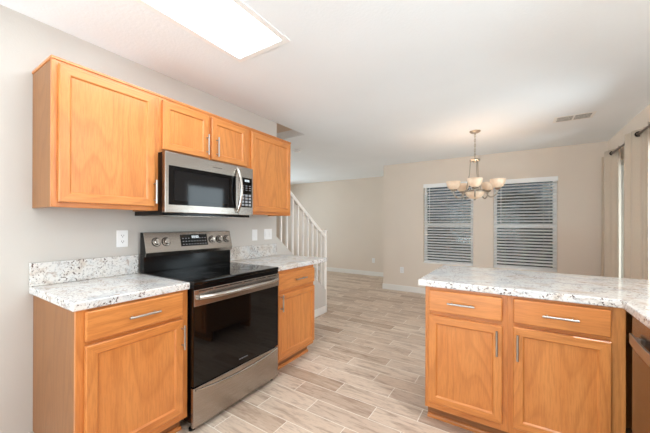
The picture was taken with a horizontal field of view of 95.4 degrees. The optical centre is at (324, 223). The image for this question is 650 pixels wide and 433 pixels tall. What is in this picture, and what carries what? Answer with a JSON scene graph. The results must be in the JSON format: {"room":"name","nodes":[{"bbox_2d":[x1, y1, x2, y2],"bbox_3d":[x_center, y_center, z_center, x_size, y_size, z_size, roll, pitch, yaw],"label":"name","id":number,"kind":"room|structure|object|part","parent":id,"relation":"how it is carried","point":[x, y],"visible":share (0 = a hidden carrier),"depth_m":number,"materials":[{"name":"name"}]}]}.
{"room":"kitchen","nodes":[
{"label":"kitchen","id":0,"kind":"room"},
{"bbox_2d":[0,5,325,432],"bbox_3d":[-3.242,-1.237,2.876,4.000,5.000,5.850,0,0,33],"label":"wall","id":1,"kind":"structure","parent":0,"point":[28,234],"depth_m":1.67,"materials":[{"name":"grey paint"}]},
{"bbox_2d":[29,255,138,286],"bbox_3d":[-1.492,0.287,1.883,0.020,0.130,0.564,0,0,33],"label":"backsplash","id":2,"kind":"structure","parent":1,"relation":"attached to","point":[53,272],"depth_m":1.83,"materials":[{"name":"white stone"}]},
{"bbox_2d":[32,55,158,211],"bbox_3d":[-1.345,-0.469,1.786,0.367,0.768,0.539,0,0,33],"label":"upper cabinet","id":3,"kind":"object","parent":1,"relation":"attached to","point":[95,133],"visible":1,"depth_m":1.63,"materials":[{"name":"brown wood"}]},
{"bbox_3d":[-1.366,-0.845,1.800,0.313,0.016,0.539,0,0,33],"label":"moulding","id":4,"kind":"part","parent":3,"relation":"part of","materials":[{"name":"brown wood"}]},
{"bbox_3d":[-1.234,-0.464,1.712,0.011,0.606,0.379,0,0,33],"label":"door panel","id":5,"kind":"part","parent":3,"relation":"part of","materials":[{"name":"brown wood"}]},
{"bbox_3d":[-1.082,-0.203,1.892,0.037,0.150,0.011,0,0,33],"label":"handle","id":6,"kind":"part","parent":3,"relation":"part of","materials":[{"name":"silver metal"}]},
{"bbox_2d":[117,230,127,246],"bbox_3d":[-1.399,0.104,2.042,0.008,0.115,0.070,0,0,33],"label":"outlet","id":7,"kind":"object","parent":1,"relation":"attached to","point":[122,235],"visible":1,"depth_m":2.04,"materials":[{"name":"white plastic"}]},
{"bbox_2d":[158,94,248,167],"bbox_3d":[-0.991,-0.660,2.339,0.367,0.381,0.784,0,0,33],"label":"upper cabinet","id":8,"kind":"object","parent":1,"relation":"attached to","point":[185,129],"visible":0.8,"depth_m":2.18,"materials":[{"name":"brown wood"}]},
{"bbox_3d":[-0.981,-0.653,2.101,0.022,0.324,0.348,0,0,33],"label":"door","id":9,"kind":"part","parent":8,"relation":"part of","materials":[{"name":"brown wood"}]},
{"bbox_3d":[-0.984,-0.653,2.103,0.011,0.224,0.248,0,0,33],"label":"door panel","id":10,"kind":"part","parent":8,"relation":"part of","materials":[{"name":"brown wood"}]},
{"bbox_2d":[135,151,252,217],"bbox_3d":[-0.959,-0.259,2.301,0.463,0.416,0.757,0,0,33],"label":"microwave","id":11,"kind":"object","parent":8,"relation":"attached to","point":[188,186],"visible":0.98,"depth_m":2.11,"materials":[{"name":"silver metal"}]},
{"bbox_3d":[-0.878,-0.269,2.156,0.039,0.396,0.600,0,0,33],"label":"door","id":12,"kind":"part","parent":11,"relation":"part of","materials":[{"name":"silver metal"}]},
{"bbox_3d":[-0.684,-0.267,2.368,0.072,0.365,0.025,0,0,33],"label":"handle","id":13,"kind":"part","parent":11,"relation":"part of","materials":[{"name":"silver metal"}]},
{"bbox_3d":[-1.012,-0.843,2.354,0.313,0.016,0.784,0,0,33],"label":"moulding","id":14,"kind":"part","parent":8,"relation":"part of","materials":[{"name":"brown wood"}]},
{"bbox_3d":[-0.875,-0.591,2.214,0.037,0.150,0.011,0,0,33],"label":"handle","id":15,"kind":"part","parent":8,"relation":"part of","materials":[{"name":"silver metal"}]},
{"bbox_3d":[-0.828,-0.591,2.288,0.037,0.150,0.011,0,0,33],"label":"handle","id":16,"kind":"part","parent":8,"relation":"part of","materials":[{"name":"silver metal"}]},
{"bbox_3d":[-0.778,-0.652,2.418,0.022,0.324,0.352,0,0,33],"label":"door","id":17,"kind":"part","parent":8,"relation":"part of","materials":[{"name":"brown wood"}]},
{"bbox_3d":[-0.781,-0.652,2.420,0.011,0.224,0.252,0,0,33],"label":"door panel","id":18,"kind":"part","parent":8,"relation":"part of","materials":[{"name":"brown wood"}]},
{"bbox_2d":[230,244,276,260],"bbox_3d":[-0.739,0.291,3.059,0.020,0.130,0.698,0,0,33],"label":"backsplash","id":19,"kind":"structure","parent":1,"relation":"attached to","point":[253,251],"depth_m":3.03,"materials":[{"name":"white stone"}]},
{"bbox_2d":[252,229,256,240],"bbox_3d":[-0.731,0.120,3.083,0.011,0.115,0.072,0,0,33],"label":"switch","id":20,"kind":"object","parent":1,"relation":"attached to","point":[254,232],"visible":1,"depth_m":3.07,"materials":[{"name":"white plastic"}]},
{"bbox_2d":[264,229,271,239],"bbox_3d":[-0.624,0.116,3.250,0.011,0.115,0.118,0,0,33],"label":"switch","id":21,"kind":"object","parent":1,"relation":"attached to","point":[267,232],"visible":1,"depth_m":3.24,"materials":[{"name":"white plastic"}]},
{"bbox_2d":[248,127,290,215],"bbox_3d":[-0.639,-0.465,2.924,0.331,0.768,0.588,0,0,33],"label":"upper cabinet","id":22,"kind":"object","parent":1,"relation":"attached to","point":[269,156],"visible":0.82,"depth_m":2.81,"materials":[{"name":"brown wood"}]},
{"bbox_3d":[-0.644,-0.841,2.928,0.313,0.016,0.588,0,0,33],"label":"moulding","id":23,"kind":"part","parent":22,"relation":"part of","materials":[{"name":"brown wood"}]},
{"bbox_3d":[-0.513,-0.460,2.840,0.011,0.606,0.436,0,0,33],"label":"door panel","id":24,"kind":"part","parent":22,"relation":"part of","materials":[{"name":"brown wood"}]},
{"bbox_2d":[279,190,326,304],"bbox_3d":[-0.287,0.343,3.844,0.068,1.861,1.086,0,0,33],"label":"stair railing","id":25,"kind":"object","parent":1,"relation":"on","point":[323,233],"visible":0.73,"depth_m":3.92,"materials":[{"name":"white paint"}]},
{"bbox_3d":[-0.302,-0.197,3.819,0.044,0.783,1.025,0,0,33],"label":"handrail","id":26,"kind":"part","parent":25,"relation":"part of","materials":[{"name":"white paint"}]},
{"bbox_3d":[-0.013,0.692,4.272,0.058,1.165,0.058,0,0,33],"label":"newel post","id":27,"kind":"part","parent":25,"relation":"part of","materials":[{"name":"white paint"}]},
{"bbox_2d":[314,305,326,317],"bbox_3d":[-0.350,1.223,3.791,0.134,0.100,1.204,0,0,33],"label":"baseboard","id":28,"kind":"structure","parent":1,"relation":"attached to","point":[321,310],"depth_m":4.12,"materials":[{"name":"white paint"}]},
{"bbox_2d":[0,0,649,184],"bbox_3d":[-0.929,-1.199,3.348,7.628,0.100,9.140,0,0,33],"label":"ceiling","id":29,"kind":"structure","parent":0,"point":[361,87],"depth_m":2.21,"materials":[{"name":"white paint"}]},
{"bbox_2d":[135,0,289,61],"bbox_3d":[-0.740,-1.196,1.466,0.462,0.101,1.227,0,0,33],"label":"ceiling light","id":30,"kind":"object","parent":29,"relation":"attached to","point":[232,27],"visible":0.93,"depth_m":1.72,"materials":[{"name":"white plastic"}]},
{"bbox_2d":[446,130,505,200],"bbox_3d":[1.848,-0.712,3.632,0.647,0.858,0.638,0,0,33],"label":"chandelier","id":31,"kind":"object","parent":29,"relation":"hanging from","point":[474,193],"visible":1,"depth_m":3.61,"materials":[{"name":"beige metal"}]},
{"bbox_3d":[1.600,-0.472,3.688,0.170,0.104,0.170,0,0,33],"label":"lamp shade","id":32,"kind":"part","parent":31,"relation":"part of","materials":[{"name":"beige glass"}]},
{"bbox_3d":[1.809,-0.471,3.898,0.170,0.104,0.170,0,0,33],"label":"lamp shade","id":33,"kind":"part","parent":31,"relation":"part of","materials":[{"name":"beige glass"}]},
{"bbox_3d":[1.736,-0.472,3.425,0.170,0.104,0.170,0,0,33],"label":"lamp shade","id":34,"kind":"part","parent":31,"relation":"part of","materials":[{"name":"beige glass"}]},
{"bbox_3d":[1.849,-0.346,3.649,0.220,0.090,0.220,0,0,33],"label":"lamp shade","id":35,"kind":"part","parent":31,"relation":"part of","materials":[{"name":"beige glass"}]},
{"bbox_3d":[2.074,-0.470,3.764,0.170,0.104,0.170,0,0,33],"label":"lamp shade","id":36,"kind":"part","parent":31,"relation":"part of","materials":[{"name":"beige glass"}]},
{"bbox_3d":[2.028,-0.471,3.472,0.170,0.104,0.170,0,0,33],"label":"lamp shade","id":37,"kind":"part","parent":31,"relation":"part of","materials":[{"name":"beige glass"}]},
{"bbox_2d":[553,111,596,122],"bbox_3d":[2.662,-1.135,3.170,0.340,0.008,0.200,0,0,33],"label":"ceiling vent","id":38,"kind":"object","parent":29,"relation":"in","point":[589,114],"visible":1,"depth_m":3.15,"materials":[{"name":"white metal"}]},
{"bbox_2d":[276,176,383,271],"bbox_3d":[0.170,0.070,7.995,4.234,2.420,0.120,0,0,33],"label":"wall","id":39,"kind":"structure","parent":0,"point":[351,211],"depth_m":7.71,"materials":[{"name":"beige paint"}]},
{"bbox_2d":[313,266,424,293],"bbox_3d":[1.115,1.228,6.569,7.368,0.105,1.258,0,0,33],"label":"baseboard","id":40,"kind":"structure","parent":39,"relation":"attached to","point":[371,273],"depth_m":7.13,"materials":[{"name":"white paint"}]},
{"bbox_2d":[176,270,631,432],"bbox_3d":[-0.936,1.321,3.345,7.628,0.100,9.140,0,0,33],"label":"floor","id":41,"kind":"structure","parent":0,"point":[362,370],"depth_m":2.39,"materials":[{"name":"beige tile"}]},
{"bbox_2d":[33,289,187,432],"bbox_3d":[-1.213,0.831,1.711,0.675,0.873,0.543,0,0,33],"label":"base cabinet","id":42,"kind":"object","parent":41,"relation":"on","point":[119,367],"visible":0.92,"depth_m":1.51,"materials":[{"name":"brown wood"}]},
{"bbox_2d":[29,255,189,311],"bbox_3d":[-1.232,0.308,1.716,0.638,0.171,0.564,0,0,33],"label":"countertop","id":43,"kind":"structure","parent":42,"relation":"on","point":[78,284],"depth_m":1.69,"materials":[{"name":"white stone"}]},
{"bbox_3d":[-0.971,0.840,1.551,0.024,0.555,0.472,0,0,33],"label":"door","id":44,"kind":"part","parent":42,"relation":"part of","materials":[{"name":"brown wood"}]},
{"bbox_3d":[-0.971,0.474,1.551,0.024,0.139,0.470,0,0,33],"label":"drawer","id":45,"kind":"part","parent":42,"relation":"part of","materials":[{"name":"brown wood"}]},
{"bbox_3d":[-0.974,0.840,1.553,0.013,0.455,0.372,0,0,33],"label":"door panel","id":46,"kind":"part","parent":42,"relation":"part of","materials":[{"name":"brown wood"}]},
{"bbox_3d":[-0.940,0.474,1.545,0.037,0.011,0.155,0,0,33],"label":"handle","id":47,"kind":"part","parent":42,"relation":"part of","materials":[{"name":"silver metal"}]},
{"bbox_3d":[-1.038,1.257,1.598,0.015,0.022,0.543,0,0,33],"label":"shoe moulding","id":48,"kind":"part","parent":42,"relation":"part of","materials":[{"name":"brown wood"}]},
{"bbox_3d":[-0.824,0.664,1.726,0.037,0.140,0.011,0,0,33],"label":"handle","id":49,"kind":"part","parent":42,"relation":"part of","materials":[{"name":"silver metal"}]},
{"bbox_2d":[140,231,278,430],"bbox_3d":[-0.829,0.667,2.244,0.714,1.205,0.759,0,0,33],"label":"range","id":50,"kind":"object","parent":41,"relation":"on","point":[232,307],"visible":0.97,"depth_m":2.08,"materials":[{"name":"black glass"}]},
{"bbox_3d":[-1.214,0.135,2.142,0.045,0.065,0.066,0,0,33],"label":"knob","id":51,"kind":"part","parent":50,"relation":"part of","materials":[{"name":"silver metal"}]},
{"bbox_3d":[-1.175,0.135,2.203,0.045,0.065,0.066,0,0,33],"label":"knob","id":52,"kind":"part","parent":50,"relation":"part of","materials":[{"name":"silver metal"}]},
{"bbox_3d":[-1.067,0.153,2.399,0.039,0.170,0.753,0,0,33],"label":"control panel","id":53,"kind":"part","parent":50,"relation":"part of","materials":[{"name":"silver metal"}]},
{"bbox_2d":[140,262,278,285],"bbox_3d":[-0.850,0.363,2.258,0.642,0.026,0.759,0,0,33],"label":"cooktop","id":54,"kind":"object","parent":50,"relation":"in","point":[205,273],"depth_m":2.15,"materials":[{"name":"black glass"}]},
{"bbox_3d":[-0.961,0.136,2.538,0.045,0.065,0.066,0,0,33],"label":"knob","id":55,"kind":"part","parent":50,"relation":"part of","materials":[{"name":"silver metal"}]},
{"bbox_3d":[-0.921,0.136,2.601,0.045,0.065,0.066,0,0,33],"label":"knob","id":56,"kind":"part","parent":50,"relation":"part of","materials":[{"name":"silver metal"}]},
{"bbox_3d":[-0.880,0.137,2.666,0.045,0.065,0.066,0,0,33],"label":"knob","id":57,"kind":"part","parent":50,"relation":"part of","materials":[{"name":"silver metal"}]},
{"bbox_3d":[-0.611,0.389,2.105,0.068,0.022,0.753,0,0,33],"label":"trim","id":58,"kind":"part","parent":50,"relation":"part of","materials":[{"name":"silver metal"}]},
{"bbox_3d":[-0.595,1.115,2.094,0.026,0.239,0.755,0,0,33],"label":"storage drawer","id":59,"kind":"part","parent":50,"relation":"part of","materials":[{"name":"silver metal"}]},
{"bbox_3d":[-0.594,0.694,2.094,0.026,0.585,0.751,0,0,33],"label":"oven door","id":60,"kind":"part","parent":50,"relation":"part of","materials":[{"name":"black glass"}]},
{"bbox_3d":[-0.555,0.448,2.070,0.067,0.032,0.710,0,0,33],"label":"handle","id":61,"kind":"part","parent":50,"relation":"part of","materials":[{"name":"silver metal"}]},
{"bbox_2d":[277,265,313,369],"bbox_3d":[-0.499,0.835,2.827,0.675,0.873,0.560,0,0,33],"label":"base cabinet","id":62,"kind":"object","parent":41,"relation":"on","point":[295,287],"visible":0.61,"depth_m":2.65,"materials":[{"name":"brown wood"}]},
{"bbox_2d":[230,244,326,270],"bbox_3d":[-0.454,0.312,2.931,0.638,0.171,0.789,0,0,33],"label":"countertop","id":63,"kind":"structure","parent":62,"relation":"on","point":[266,254],"depth_m":2.94,"materials":[{"name":"white stone"}]},
{"bbox_3d":[-0.324,1.260,2.714,0.015,0.022,0.560,0,0,33],"label":"shoe moulding","id":64,"kind":"part","parent":62,"relation":"part of","materials":[{"name":"brown wood"}]},
{"bbox_3d":[-0.252,0.494,2.675,0.024,0.137,0.524,0,0,33],"label":"drawer","id":65,"kind":"part","parent":62,"relation":"part of","materials":[{"name":"brown wood"}]},
{"bbox_3d":[-0.256,0.867,2.676,0.013,0.439,0.425,0,0,33],"label":"door panel","id":66,"kind":"part","parent":62,"relation":"part of","materials":[{"name":"brown wood"}]},
{"bbox_2d":[425,286,507,432],"bbox_3d":[0.986,0.838,2.018,0.451,0.873,0.675,0,0,33],"label":"base cabinet","id":67,"kind":"object","parent":41,"relation":"on","point":[466,332],"visible":0.88,"depth_m":1.76,"materials":[{"name":"brown wood"}]},
{"bbox_3d":[0.872,1.263,1.841,0.451,0.022,0.015,0,0,33],"label":"shoe moulding","id":68,"kind":"part","parent":67,"relation":"part of","materials":[{"name":"brown wood"}]},
{"bbox_3d":[0.805,0.485,1.756,0.148,0.011,0.037,0,0,33],"label":"handle","id":69,"kind":"part","parent":67,"relation":"part of","materials":[{"name":"silver metal"}]},
{"bbox_3d":[0.831,0.852,1.777,0.302,0.450,0.013,0,0,33],"label":"door panel","id":70,"kind":"part","parent":67,"relation":"part of","materials":[{"name":"brown wood"}]},
{"bbox_3d":[0.830,0.485,1.775,0.401,0.133,0.024,0,0,33],"label":"drawer","id":71,"kind":"part","parent":67,"relation":"part of","materials":[{"name":"brown wood"}]},
{"bbox_3d":[0.830,0.852,1.774,0.402,0.550,0.024,0,0,33],"label":"door","id":72,"kind":"part","parent":67,"relation":"part of","materials":[{"name":"brown wood"}]},
{"bbox_3d":[0.962,0.670,1.655,0.011,0.140,0.037,0,0,33],"label":"handle","id":73,"kind":"part","parent":67,"relation":"part of","materials":[{"name":"silver metal"}]},
{"bbox_2d":[507,296,625,432],"bbox_3d":[1.377,0.839,1.767,0.478,0.873,0.675,0,0,33],"label":"base cabinet","id":74,"kind":"object","parent":41,"relation":"on","point":[567,360],"visible":0.8,"depth_m":1.51,"materials":[{"name":"brown wood"}]},
{"bbox_3d":[1.043,0.673,1.603,0.011,0.140,0.037,0,0,33],"label":"handle","id":75,"kind":"part","parent":74,"relation":"part of","materials":[{"name":"silver metal"}]},
{"bbox_3d":[1.211,0.849,1.534,0.299,0.459,0.013,0,0,33],"label":"door panel","id":76,"kind":"part","parent":74,"relation":"part of","materials":[{"name":"brown wood"}]},
{"bbox_3d":[1.197,0.482,1.505,0.148,0.011,0.037,0,0,33],"label":"handle","id":77,"kind":"part","parent":74,"relation":"part of","materials":[{"name":"silver metal"}]},
{"bbox_3d":[1.210,0.482,1.532,0.398,0.132,0.024,0,0,33],"label":"drawer","id":78,"kind":"part","parent":74,"relation":"part of","materials":[{"name":"brown wood"}]},
{"bbox_3d":[1.210,0.849,1.531,0.399,0.559,0.024,0,0,33],"label":"door","id":79,"kind":"part","parent":74,"relation":"part of","materials":[{"name":"brown wood"}]},
{"bbox_2d":[626,311,631,428],"bbox_3d":[1.642,0.840,2.016,1.559,0.872,0.019,0,0,33],"label":"panel","id":80,"kind":"object","parent":41,"relation":"on","point":[628,315],"visible":0.02,"depth_m":1.84,"materials":[{"name":"brown wood"}]},
{"bbox_2d":[629,316,649,432],"bbox_3d":[1.486,0.840,0.957,0.630,0.868,0.596,0,0,33],"label":"dishwasher","id":81,"kind":"object","parent":41,"relation":"on","point":[639,339],"visible":0.96,"depth_m":1.25,"materials":[{"name":"silver metal"}]},
{"bbox_3d":[1.237,0.509,1.118,0.036,0.046,0.468,0,0,33],"label":"handle","id":82,"kind":"part","parent":81,"relation":"part of","materials":[{"name":"silver metal"}]},
{"bbox_3d":[0.494,0.833,-0.565,0.675,0.873,1.220,0,0,33],"label":"base cabinet","id":83,"kind":"object","parent":41,"relation":"on","visible":0},
{"bbox_2d":[418,265,649,328],"bbox_3d":[0.748,0.378,0.652,1.603,0.040,3.573,0,0,33],"label":"countertop","id":84,"kind":"structure","parent":83,"relation":"on","point":[632,295],"depth_m":1.73,"materials":[{"name":"white stone"}]},
{"bbox_2d":[383,141,607,287],"bbox_3d":[2.560,0.073,5.006,3.254,2.420,0.140,0,0,33],"label":"wall","id":85,"kind":"structure","parent":0,"point":[578,168],"depth_m":4.83,"materials":[{"name":"beige paint"}]},
{"bbox_2d":[423,186,472,266],"bbox_3d":[2.185,0.009,5.251,0.818,1.430,0.146,0,0,33],"label":"window","id":86,"kind":"structure","parent":85,"relation":"in","point":[469,186],"depth_m":5.32,"materials":[{"name":"white glass"}]},
{"bbox_2d":[423,181,472,265],"bbox_3d":[2.157,-0.003,5.207,0.818,1.423,0.076,0,0,33],"label":"window blind","id":87,"kind":"object","parent":86,"relation":"attached to","point":[429,186],"visible":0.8,"depth_m":5.21,"materials":[{"name":"white plastic"}]},
{"bbox_3d":[2.161,0.699,5.214,0.806,0.018,0.048,0,0,33],"label":"rail","id":88,"kind":"part","parent":87,"relation":"part of","materials":[{"name":"white"}]},
{"bbox_3d":[2.353,0.020,5.062,0.002,1.345,0.002,0,0,33],"label":"ladder cord","id":89,"kind":"part","parent":87,"relation":"part of","materials":[{"name":"white fabric"}]},
{"bbox_3d":[2.163,0.716,5.217,0.818,0.012,0.069,0,0,33],"label":"sill","id":90,"kind":"part","parent":86,"relation":"part of","materials":[{"name":"white paint"}]},
{"bbox_2d":[493,181,556,272],"bbox_3d":[3.124,0.018,4.650,0.823,1.417,0.146,0,0,33],"label":"window","id":91,"kind":"structure","parent":85,"relation":"in","point":[547,181],"depth_m":4.68,"materials":[{"name":"white glass"}]},
{"bbox_3d":[3.101,0.718,4.617,0.823,0.012,0.069,0,0,33],"label":"sill","id":92,"kind":"part","parent":91,"relation":"part of","materials":[{"name":"white paint"}]},
{"bbox_2d":[494,176,557,271],"bbox_3d":[3.096,0.005,4.606,0.835,1.410,0.076,0,0,33],"label":"window blind","id":93,"kind":"object","parent":91,"relation":"attached to","point":[552,178],"visible":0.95,"depth_m":4.58,"materials":[{"name":"white plastic"}]},
{"bbox_3d":[3.100,0.701,4.614,0.811,0.018,0.048,0,0,33],"label":"rail","id":94,"kind":"part","parent":93,"relation":"part of","materials":[{"name":"white"}]},
{"bbox_3d":[3.294,0.028,4.460,0.002,1.332,0.002,0,0,33],"label":"ladder cord","id":95,"kind":"part","parent":93,"relation":"part of","materials":[{"name":"white fabric"}]},
{"bbox_2d":[608,104,649,159],"bbox_3d":[1.925,0.065,0.865,0.140,2.420,7.800,0,0,33],"label":"wall","id":96,"kind":"structure","parent":0,"point":[641,120],"depth_m":3.31,"materials":[{"name":"beige paint"}]},
{"bbox_2d":[621,159,623,277],"bbox_3d":[3.183,0.252,2.832,0.100,2.060,2.170,0,0,33],"label":"door","id":97,"kind":"structure","parent":96,"relation":"in","point":[622,161],"depth_m":3.71,"materials":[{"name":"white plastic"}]},
{"bbox_2d":[611,124,649,153],"bbox_3d":[3.014,-0.857,2.790,0.101,0.061,2.354,0,0,33],"label":"curtain rod","id":98,"kind":"object","parent":96,"relation":"attached to","point":[648,126],"visible":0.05,"depth_m":2.83,"materials":[{"name":"grey metal"}]},
{"bbox_2d":[601,146,620,277],"bbox_3d":[3.593,0.179,3.735,0.109,2.170,0.701,0,0,33],"label":"curtain","id":99,"kind":"object","parent":98,"relation":"hanging from","point":[611,163],"visible":0.71,"depth_m":3.62,"materials":[{"name":"beige fabric"}]},
{"bbox_2d":[623,121,649,279],"bbox_3d":[3.079,0.176,2.954,0.111,2.170,0.777,0,0,33],"label":"curtain","id":100,"kind":"object","parent":98,"relation":"hanging from","point":[636,258],"visible":0.71,"depth_m":2.87,"materials":[{"name":"beige fabric"}]}
]}

